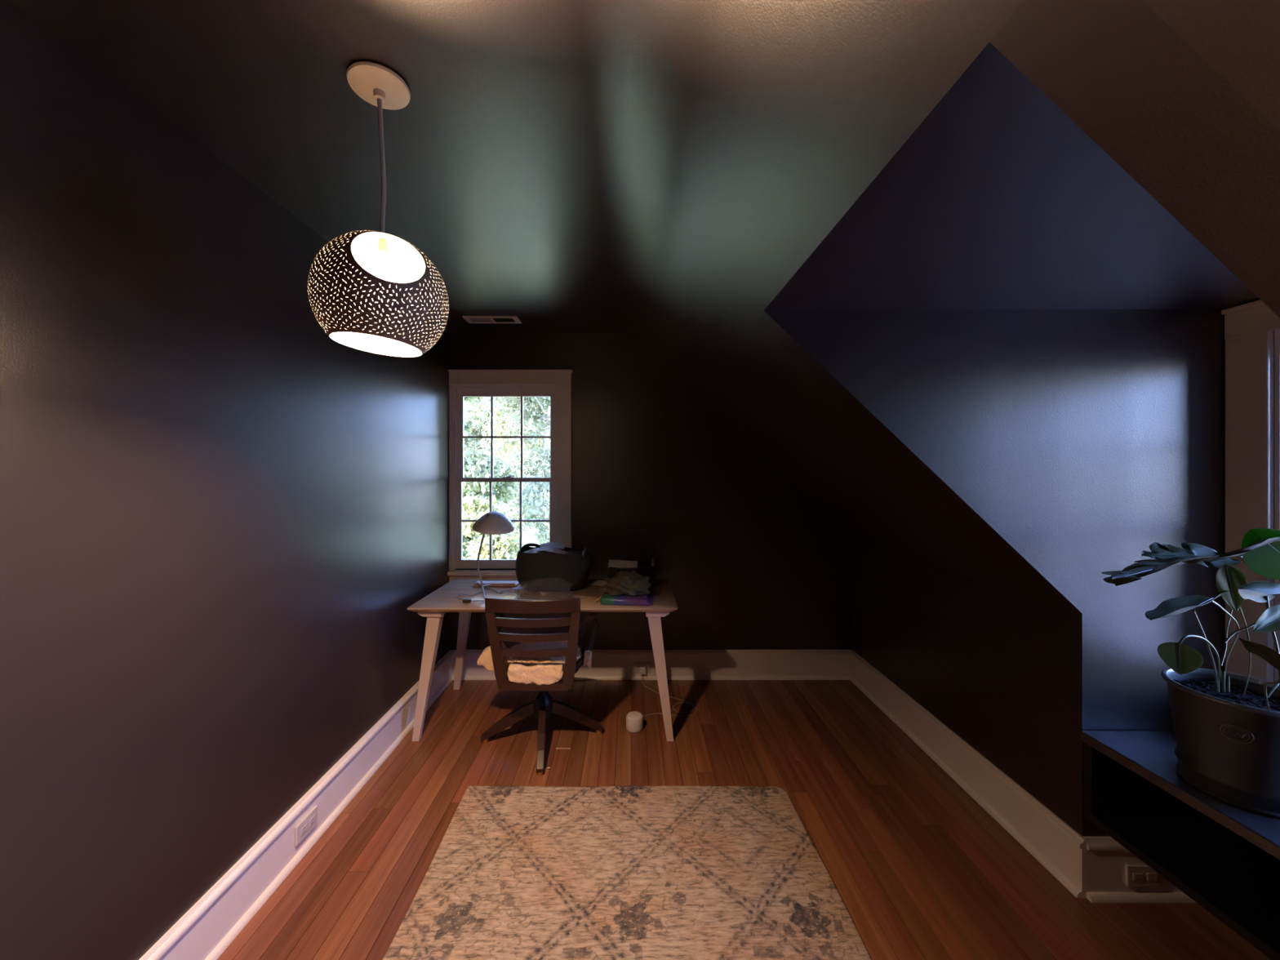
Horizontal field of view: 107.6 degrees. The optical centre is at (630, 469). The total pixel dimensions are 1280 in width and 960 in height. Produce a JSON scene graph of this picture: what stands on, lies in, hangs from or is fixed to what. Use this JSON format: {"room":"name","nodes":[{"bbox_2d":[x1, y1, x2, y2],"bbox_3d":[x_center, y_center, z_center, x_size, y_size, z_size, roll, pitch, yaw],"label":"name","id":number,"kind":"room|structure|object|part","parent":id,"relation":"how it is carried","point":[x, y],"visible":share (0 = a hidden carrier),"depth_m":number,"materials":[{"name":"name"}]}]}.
{"room":"home office","nodes":[
{"label":"home office","id":0,"kind":"room"},
{"bbox_2d":[0,0,449,959],"bbox_3d":[-1.360,0.285,0.390,0.120,2.730,6.220,0,0,0],"label":"wall","id":1,"kind":"structure","parent":0,"point":[223,516],"depth_m":1.30,"materials":[{"name":"black paint"}]},
{"bbox_2d":[138,649,453,959],"bbox_3d":[-1.283,1.398,0.385,0.034,0.204,5.970,0,0,0],"label":"baseboard","id":2,"kind":"structure","parent":1,"relation":"attached to","point":[211,925],"depth_m":1.71,"materials":[{"name":"white paint"}]},
{"bbox_2d":[294,805,317,846],"bbox_3d":[-1.277,1.403,1.848,0.014,0.074,0.120,0,0,0],"label":"wall outlet","id":3,"kind":"object","parent":2,"relation":"attached to","point":[309,821],"visible":1,"depth_m":1.84,"materials":[{"name":"white plastic"}]},
{"bbox_2d":[300,823,306,836],"bbox_3d":[-1.272,1.403,1.824,0.003,0.026,0.034,0,0,0],"label":"receptacle","id":4,"kind":"object","parent":3,"relation":"attached to","point":[304,826],"depth_m":1.82,"materials":[{"name":"grey plastic"}]},
{"bbox_2d":[309,814,315,826],"bbox_3d":[-1.272,1.403,1.872,0.003,0.026,0.034,0,0,0],"label":"receptacle","id":5,"kind":"object","parent":3,"relation":"attached to","point":[312,817],"depth_m":1.87,"materials":[{"name":"grey plastic"}]},
{"bbox_2d":[8,0,1279,603],"bbox_3d":[0.417,-0.248,0.400,3.635,1.704,6.200,0,0,0],"label":"ceiling","id":6,"kind":"structure","parent":0,"point":[668,175],"depth_m":1.21,"materials":[{"name":"black paint"}]},
{"bbox_2d":[307,60,448,357],"bbox_3d":[-0.630,-0.641,1.190,0.314,0.675,0.314,0,0,-17],"label":"pendant lamp","id":7,"kind":"object","parent":6,"relation":"hanging from","point":[354,296],"visible":1,"depth_m":1.13,"materials":[{"name":"brown ceramic"}]},
{"bbox_3d":[-0.630,-0.446,1.190,0.314,0.285,0.314,0,0,0],"label":"lamp shade","id":8,"kind":"part","parent":7,"relation":"part of","materials":[{"name":"brown ceramic"}]},
{"bbox_3d":[-0.632,-0.760,1.190,0.023,0.361,0.012,0,0,0],"label":"cord","id":9,"kind":"part","parent":7,"relation":"part of","materials":[{"name":"beige plastic"}]},
{"bbox_2d":[377,239,387,252],"bbox_3d":[-0.630,-0.565,1.190,0.026,0.032,0.026,0,0,0],"label":"bulb","id":10,"kind":"object","parent":7,"relation":"attached to","point":[382,244],"depth_m":1.18,"materials":[{"name":"yellow glass"}]},
{"bbox_3d":[-0.630,-0.423,1.190,0.096,0.135,0.096,0,0,0],"label":"bulb","id":11,"kind":"part","parent":7,"relation":"part of","materials":[{"name":"white glass"}]},
{"bbox_2d":[462,315,521,323],"bbox_3d":[-0.900,-0.975,3.055,0.350,0.010,0.130,0,0,0],"label":"ceiling vent","id":12,"kind":"object","parent":6,"relation":"in","point":[470,319],"visible":1,"depth_m":3.04,"materials":[{"name":"metal"}]},
{"bbox_2d":[449,333,852,649],"bbox_3d":[0.197,0.270,3.435,2.994,2.760,0.130,0,0,0],"label":"wall","id":13,"kind":"structure","parent":0,"point":[748,561],"depth_m":3.37,"materials":[{"name":"black paint"}]},
{"bbox_2d":[447,369,573,582],"bbox_3d":[-0.857,0.057,3.417,0.885,1.536,0.205,0,0,0],"label":"window","id":14,"kind":"structure","parent":13,"relation":"in","point":[556,384],"depth_m":3.37,"materials":[{"name":"white paint"}]},
{"bbox_3d":[-1.292,0.060,3.359,0.014,1.330,0.022,0,0,0],"label":"casing","id":15,"kind":"part","parent":14,"relation":"part of","materials":[{"name":"white paint"}]},
{"bbox_3d":[-0.909,0.391,3.413,0.726,0.659,0.030,0,0,0],"label":"sash","id":16,"kind":"part","parent":14,"relation":"part of","materials":[{"name":"white paint"}]},
{"bbox_3d":[-0.909,-0.250,3.447,0.726,0.683,0.030,0,0,0],"label":"sash","id":17,"kind":"part","parent":14,"relation":"part of","materials":[{"name":"white paint"}]},
{"bbox_3d":[-0.862,-0.649,3.358,0.874,0.088,0.024,0,0,0],"label":"head casing","id":18,"kind":"part","parent":14,"relation":"part of","materials":[{"name":"white paint"}]},
{"bbox_3d":[-0.479,0.060,3.359,0.108,1.330,0.022,0,0,0],"label":"casing","id":19,"kind":"part","parent":14,"relation":"part of","materials":[{"name":"white paint"}]},
{"bbox_2d":[633,662,650,672],"bbox_3d":[0.080,1.415,3.347,0.120,0.074,0.014,0,0,0],"label":"wall outlet","id":20,"kind":"object","parent":13,"relation":"attached to","point":[636,664],"visible":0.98,"depth_m":3.34,"materials":[{"name":"white plastic"}]},
{"bbox_2d":[639,666,645,674],"bbox_3d":[0.085,1.425,3.327,0.046,0.050,0.034,0,0,0],"label":"plug","id":21,"kind":"object","parent":20,"relation":"attached to","point":[642,668],"visible":1,"depth_m":3.31,"materials":[{"name":"white plastic"}]},
{"bbox_2d":[451,649,851,679],"bbox_3d":[0.147,1.398,3.353,2.862,0.204,0.034,0,0,0],"label":"baseboard","id":22,"kind":"structure","parent":13,"relation":"attached to","point":[606,664],"depth_m":3.35,"materials":[{"name":"white paint"}]},
{"bbox_3d":[0.147,1.489,3.345,2.862,0.022,0.018,0,0,0],"label":"shoe molding","id":23,"kind":"part","parent":22,"relation":"part of","materials":[{"name":"white paint"}]},
{"bbox_3d":[0.147,1.312,3.358,2.862,0.032,0.024,0,0,0],"label":"cap molding","id":24,"kind":"part","parent":22,"relation":"part of","materials":[{"name":"white paint"}]},
{"bbox_2d":[217,680,1271,959],"bbox_3d":[0.407,1.575,0.385,3.415,0.150,5.970,0,0,0],"label":"floor","id":25,"kind":"structure","parent":0,"point":[921,870],"depth_m":2.02,"materials":[{"name":"brown wood"}]},
{"bbox_2d":[480,597,603,775],"bbox_3d":[-0.500,1.071,2.606,0.632,0.857,0.653,0,0,17],"label":"desk chair","id":26,"kind":"object","parent":25,"relation":"on","point":[543,705],"visible":0.89,"depth_m":2.37,"materials":[{"name":"brown wood"}]},
{"bbox_3d":[-0.680,0.918,2.388,0.094,0.420,0.098,0,0,0],"label":"post","id":27,"kind":"part","parent":26,"relation":"part of","materials":[{"name":"brown wood"}]},
{"bbox_3d":[-0.745,0.837,2.595,0.071,0.041,0.413,0,0,-5],"label":"arm","id":28,"kind":"part","parent":26,"relation":"part of","materials":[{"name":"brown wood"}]},
{"bbox_3d":[-0.678,1.387,2.594,0.290,0.185,0.042,0,0,-8],"label":"leg","id":29,"kind":"part","parent":26,"relation":"part of","materials":[{"name":"brown wood"}]},
{"bbox_3d":[-0.490,0.677,2.328,0.476,0.068,0.055,0,0,0],"label":"crest rail","id":30,"kind":"part","parent":26,"relation":"part of","materials":[{"name":"brown wood"}]},
{"bbox_2d":[476,640,593,684],"bbox_3d":[-0.530,1.036,2.607,0.635,0.156,0.432,0,0,0],"label":"sheepskin throw","id":31,"kind":"object","parent":26,"relation":"on","point":[536,671],"visible":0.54,"depth_m":2.48,"materials":[{"name":"beige fur"}]},
{"bbox_3d":[-0.464,1.387,2.432,0.042,0.185,0.290,0,0,-8],"label":"leg","id":32,"kind":"part","parent":26,"relation":"part of","materials":[{"name":"brown wood"}]},
{"bbox_3d":[-0.490,1.079,2.647,0.470,0.042,0.420,0,0,0],"label":"seat","id":33,"kind":"part","parent":26,"relation":"part of","materials":[{"name":"brown wood"}]},
{"bbox_3d":[-0.300,0.918,2.388,0.094,0.420,0.098,0,0,0],"label":"post","id":34,"kind":"part","parent":26,"relation":"part of","materials":[{"name":"brown wood"}]},
{"bbox_3d":[-0.302,1.387,2.646,0.290,0.185,0.042,0,0,-8],"label":"leg","id":35,"kind":"part","parent":26,"relation":"part of","materials":[{"name":"brown wood"}]},
{"bbox_3d":[-0.235,0.837,2.595,0.071,0.041,0.413,0,0,5],"label":"arm","id":36,"kind":"part","parent":26,"relation":"part of","materials":[{"name":"brown wood"}]},
{"bbox_2d":[406,579,678,741],"bbox_3d":[-0.485,1.131,2.905,1.494,0.738,0.690,0,0,0],"label":"desk","id":37,"kind":"object","parent":25,"relation":"on","point":[433,606],"visible":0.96,"depth_m":2.63,"materials":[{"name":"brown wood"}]},
{"bbox_3d":[-1.135,1.160,2.629,0.143,0.680,0.089,0,0,0],"label":"leg","id":38,"kind":"part","parent":37,"relation":"part of","materials":[{"name":"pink wood"}]},
{"bbox_3d":[-1.135,1.160,3.178,0.143,0.680,0.084,0,0,0],"label":"leg","id":39,"kind":"part","parent":37,"relation":"part of","materials":[{"name":"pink wood"}]},
{"bbox_2d":[456,511,519,604],"bbox_3d":[-0.961,0.515,2.909,0.444,0.500,0.433,0,0,24],"label":"desk lamp","id":40,"kind":"object","parent":37,"relation":"on","point":[494,522],"visible":0.98,"depth_m":2.89,"materials":[{"name":"beige metal"}]},
{"bbox_2d":[462,598,471,602],"bbox_3d":[-0.938,0.751,2.684,0.044,0.019,0.026,0,0,0],"label":"switch","id":41,"kind":"object","parent":40,"relation":"attached to","point":[465,600],"depth_m":2.67,"materials":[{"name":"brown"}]},
{"bbox_3d":[-0.943,0.757,2.763,0.209,0.005,0.265,0,0,0],"label":"cord","id":42,"kind":"part","parent":40,"relation":"part of","materials":[{"name":"grey plastic"}]},
{"bbox_3d":[-0.936,0.537,2.945,0.071,0.456,0.042,0,0,0],"label":"stem","id":43,"kind":"part","parent":40,"relation":"part of","materials":[{"name":"beige metal"}]},
{"bbox_3d":[-0.866,0.331,2.965,0.255,0.132,0.254,0,0,0],"label":"lamp shade","id":44,"kind":"part","parent":40,"relation":"part of","materials":[{"name":"white metal"}]},
{"bbox_3d":[-0.816,0.757,2.921,0.227,0.005,0.088,0,0,0],"label":"cord","id":45,"kind":"part","parent":40,"relation":"part of","materials":[{"name":"grey plastic"}]},
{"bbox_2d":[472,581,519,586],"bbox_3d":[-0.885,0.750,3.093,0.290,0.021,0.104,0,0,0],"label":"laptop","id":46,"kind":"object","parent":37,"relation":"on","point":[491,583],"visible":0.84,"depth_m":3.04,"materials":[{"name":"white plastic"}]},
{"bbox_2d":[473,578,519,595],"bbox_3d":[-0.890,0.753,2.985,0.578,0.006,0.078,0,0,43],"label":"charging cable","id":47,"kind":"object","parent":37,"relation":"on","point":[473,579],"visible":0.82,"depth_m":2.88,"materials":[{"name":"white plastic"}]},
{"bbox_2d":[515,542,593,591],"bbox_3d":[-0.488,0.621,3.029,0.491,0.280,0.316,0,0,0],"label":"basket","id":48,"kind":"object","parent":37,"relation":"on","point":[545,571],"visible":0.95,"depth_m":2.89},
{"bbox_3d":[-0.653,0.507,3.057,0.031,0.051,0.189,0,0,34],"label":"handle","id":49,"kind":"part","parent":48,"relation":"part of","materials":[{"name":"black fabric"}]},
{"bbox_2d":[533,546,567,554],"bbox_3d":[-0.504,0.518,2.960,0.190,0.042,0.111,0,0,14],"label":"paper sheet","id":50,"kind":"object","parent":48,"relation":"in","point":[553,549],"visible":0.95,"depth_m":2.96,"materials":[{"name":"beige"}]},
{"bbox_2d":[564,551,582,555],"bbox_3d":[-0.498,0.642,3.030,0.360,0.200,0.200,0,0,0],"label":"paper stack","id":51,"kind":"object","parent":48,"relation":"in","point":[573,553],"visible":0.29,"depth_m":3.03,"materials":[{"name":"black"}]},
{"bbox_2d":[524,547,548,553],"bbox_3d":[-0.597,0.532,3.001,0.170,0.047,0.123,0,0,-13],"label":"paper sheet","id":52,"kind":"object","parent":51,"relation":"on","point":[531,551],"visible":0.3,"depth_m":3.00,"materials":[{"name":"white paper"}]},
{"bbox_2d":[540,542,564,549],"bbox_3d":[-0.517,0.505,3.090,0.161,0.040,0.101,0,0,-7],"label":"paper sheet","id":53,"kind":"object","parent":51,"relation":"on","point":[556,544],"visible":0.77,"depth_m":3.09,"materials":[{"name":"white paper"}]},
{"bbox_2d":[582,546,586,555],"bbox_3d":[-0.299,0.543,3.010,0.008,0.058,0.160,0,0,0],"label":"card","id":54,"kind":"object","parent":48,"relation":"in","point":[584,551],"visible":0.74,"depth_m":2.97,"materials":[{"name":"grey"}]},
{"bbox_2d":[589,580,607,586],"bbox_3d":[-0.200,0.757,3.120,0.120,0.004,0.130,0,0,20],"label":"paper sheet","id":55,"kind":"object","parent":37,"relation":"on","point":[601,583],"visible":0.78,"depth_m":3.11,"materials":[{"name":"white"}]},
{"bbox_2d":[595,569,653,605],"bbox_3d":[-0.030,0.677,2.742,0.336,0.170,0.264,0,0,6],"label":"pouch","id":56,"kind":"object","parent":37,"relation":"on","point":[621,599],"depth_m":2.68,"materials":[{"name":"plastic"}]},
{"bbox_3d":[-0.028,0.656,2.747,0.313,0.127,0.222,0,0,0],"label":"olive cap","id":57,"kind":"part","parent":56,"relation":"part of","materials":[{"name":"fabric"}]},
{"bbox_2d":[607,560,655,587],"bbox_3d":[0.004,0.690,3.100,0.311,0.143,0.170,0,0,0],"label":"bin","id":58,"kind":"object","parent":37,"relation":"on","point":[651,573],"visible":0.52,"depth_m":3.02,"materials":[{"name":"black plastic"}]},
{"bbox_2d":[616,565,651,568],"bbox_3d":[0.020,0.702,3.103,0.230,0.105,0.115,0,0,0],"label":"pouch","id":59,"kind":"object","parent":58,"relation":"in","point":[638,566],"visible":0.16,"depth_m":3.09,"materials":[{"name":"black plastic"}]},
{"bbox_2d":[608,559,637,568],"bbox_3d":[-0.050,0.628,3.099,0.192,0.058,0.023,0,0,-1],"label":"paper sheet","id":60,"kind":"object","parent":59,"relation":"on","point":[612,563],"visible":1,"depth_m":3.10,"materials":[{"name":"white"}]},
{"bbox_3d":[0.166,1.160,2.629,0.143,0.680,0.089,0,0,0],"label":"leg","id":61,"kind":"part","parent":37,"relation":"part of","materials":[{"name":"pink wood"}]},
{"bbox_2d":[382,785,871,959],"bbox_3d":[-0.016,1.494,1.004,1.500,0.010,2.414,0,0,0],"label":"area rug","id":62,"kind":"object","parent":25,"relation":"on","point":[672,872],"visible":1,"depth_m":1.69,"materials":[{"name":"fabric"}]},
{"bbox_2d":[626,711,643,733],"bbox_3d":[0.022,1.458,2.710,0.098,0.084,0.098,0,0,0],"label":"smart speaker","id":63,"kind":"object","parent":25,"relation":"on","point":[634,719],"visible":1,"depth_m":2.67},
{"bbox_2d":[642,674,697,716],"bbox_3d":[0.241,1.475,3.085,0.344,0.050,0.496,0,0,0],"label":"cable","id":64,"kind":"object","parent":25,"relation":"on","point":[642,674],"visible":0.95,"depth_m":2.94,"materials":[{"name":"white plastic"}]},
{"bbox_2d":[852,540,1051,810],"bbox_3d":[1.644,1.079,0.385,0.100,1.141,5.970,0,0,0],"label":"wall","id":65,"kind":"structure","parent":0,"point":[974,654],"depth_m":2.22,"materials":[{"name":"black paint"}]},
{"bbox_2d":[849,649,1086,897],"bbox_3d":[1.577,1.398,2.505,0.034,0.204,1.731,0,0,0],"label":"baseboard","id":66,"kind":"structure","parent":65,"relation":"attached to","point":[1061,850],"depth_m":2.06,"materials":[{"name":"white paint"}]},
{"bbox_2d":[755,309,1226,836],"bbox_3d":[1.353,0.532,1.715,1.765,2.235,0.120,0,0,0],"label":"wall","id":67,"kind":"structure","parent":0,"point":[1073,442],"depth_m":1.66,"materials":[{"name":"black paint"}]},
{"bbox_2d":[1083,836,1195,902],"bbox_3d":[1.855,1.398,1.638,0.520,0.204,0.034,0,0,0],"label":"baseboard","id":68,"kind":"structure","parent":67,"relation":"attached to","point":[1107,859],"depth_m":1.64,"materials":[{"name":"white paint"}]},
{"bbox_3d":[1.855,1.312,1.643,0.520,0.032,0.024,0,0,0],"label":"cap molding","id":69,"kind":"part","parent":68,"relation":"part of","materials":[{"name":"white paint"}]},
{"bbox_3d":[1.855,1.489,1.630,0.520,0.022,0.018,0,0,0],"label":"shoe molding","id":70,"kind":"part","parent":68,"relation":"part of","materials":[{"name":"white paint"}]},
{"bbox_2d":[1124,864,1160,886],"bbox_3d":[1.785,1.415,1.632,0.120,0.074,0.014,0,0,0],"label":"wall outlet","id":71,"kind":"object","parent":68,"relation":"attached to","point":[1135,875],"visible":0.94,"depth_m":1.63,"materials":[{"name":"white plastic"}]},
{"bbox_2d":[1133,872,1142,880],"bbox_3d":[1.761,1.415,1.627,0.034,0.026,0.003,0,0,0],"label":"receptacle","id":72,"kind":"object","parent":71,"relation":"attached to","point":[1136,876],"depth_m":1.63,"materials":[{"name":"grey plastic"}]},
{"bbox_2d":[1146,872,1156,880],"bbox_3d":[1.809,1.415,1.627,0.034,0.026,0.003,0,0,0],"label":"receptacle","id":73,"kind":"object","parent":71,"relation":"attached to","point":[1150,876],"depth_m":1.63,"materials":[{"name":"grey plastic"}]},
{"bbox_2d":[989,0,1279,317],"bbox_3d":[1.353,0.532,0.554,1.765,2.235,0.120,0,0,0],"label":"ceiling","id":74,"kind":"structure","parent":0,"point":[1117,69],"depth_m":0.56,"materials":[{"name":"black paint"}]},
{"bbox_2d":[1272,329,1277,682],"bbox_3d":[2.175,0.542,1.135,0.120,2.215,1.041,0,0,0],"label":"dormer window","id":75,"kind":"structure","parent":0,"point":[1277,330],"depth_m":1.54,"materials":[{"name":"black paint"}]},
{"bbox_2d":[1080,730,1279,959],"bbox_3d":[1.849,1.073,1.135,0.529,0.303,1.037,0,0,0],"label":"shelf","id":76,"kind":"object","parent":75,"relation":"attached to","point":[1224,856],"visible":0.7,"depth_m":1.46,"materials":[{"name":"black wood"}]},
{"bbox_3d":[1.841,1.075,1.639,0.489,0.239,0.028,0,0,0],"label":"panel","id":77,"kind":"part","parent":76,"relation":"part of","materials":[{"name":"black paint"}]},
{"bbox_2d":[1160,667,1279,817],"bbox_3d":[1.755,0.775,1.345,0.310,0.290,0.310,0,0,0],"label":"tub","id":78,"kind":"object","parent":76,"relation":"on","point":[1228,748],"visible":0.93,"depth_m":1.30,"materials":[{"name":"grey metal"}]},
{"bbox_2d":[1101,528,1279,711],"bbox_3d":[1.495,0.396,1.200,0.745,0.493,0.324,0,0,-33],"label":"monstera","id":79,"kind":"object","parent":78,"relation":"in","point":[1260,550],"visible":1,"depth_m":1.27,"materials":[{"name":"green plant"}]},
{"bbox_2d":[1221,299,1279,682],"bbox_3d":[2.163,0.190,1.134,0.185,1.501,1.036,0,0,0],"label":"window frame","id":80,"kind":"structure","parent":75,"relation":"attached to","point":[1249,327],"depth_m":1.58,"materials":[{"name":"white paint"}]},
{"bbox_3d":[2.103,-0.499,1.139,0.024,0.088,1.025,0,0,0],"label":"head casing","id":81,"kind":"part","parent":80,"relation":"part of","materials":[{"name":"white paint"}]},
{"label":"outside","id":82,"kind":"structure","parent":0,"visible":0},
{"bbox_2d":[462,521,545,558],"bbox_3d":[0.000,4.600,22.250,60.000,0.200,35.500,0,0,0],"label":"ground","id":83,"kind":"structure","parent":82,"point":[528,532],"depth_m":31.85,"materials":[{"name":"white"}]},
{"bbox_2d":[462,396,519,559],"bbox_3d":[-3.362,0.647,8.571,2.657,7.714,2.732,0,0,14],"label":"leafy tree","id":84,"kind":"object","parent":83,"relation":"on","point":[477,464],"visible":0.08,"depth_m":8.30,"materials":[{"name":"green plant"}]},
{"bbox_2d":[462,493,524,559],"bbox_3d":[-1.775,2.385,5.862,1.465,4.235,1.617,0,0,24],"label":"shrub","id":85,"kind":"object","parent":83,"relation":"on","point":[504,547],"visible":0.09,"depth_m":5.51,"materials":[{"name":"green plant"}]},
{"bbox_2d":[464,397,544,544],"bbox_3d":[-6.623,-5.211,27.880,10.228,19.427,9.854,0,0,7],"label":"leafy tree","id":86,"kind":"object","parent":83,"relation":"on","point":[477,444],"visible":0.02,"depth_m":26.61,"materials":[{"name":"green plant"}]},
{"bbox_2d":[465,396,550,516],"bbox_3d":[-2.649,-2.219,18.682,7.215,13.439,7.454,0,0,11],"label":"leafy tree","id":87,"kind":"object","parent":83,"relation":"on","point":[499,429],"visible":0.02,"depth_m":16.61,"materials":[{"name":"green plant"}]},
{"bbox_2d":[480,396,550,544],"bbox_3d":[-2.038,-0.146,11.863,3.474,9.300,3.882,0,0,-30],"label":"leafy tree","id":88,"kind":"object","parent":83,"relation":"on","point":[538,505],"visible":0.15,"depth_m":11.56,"materials":[{"name":"green plant"}]}
]}

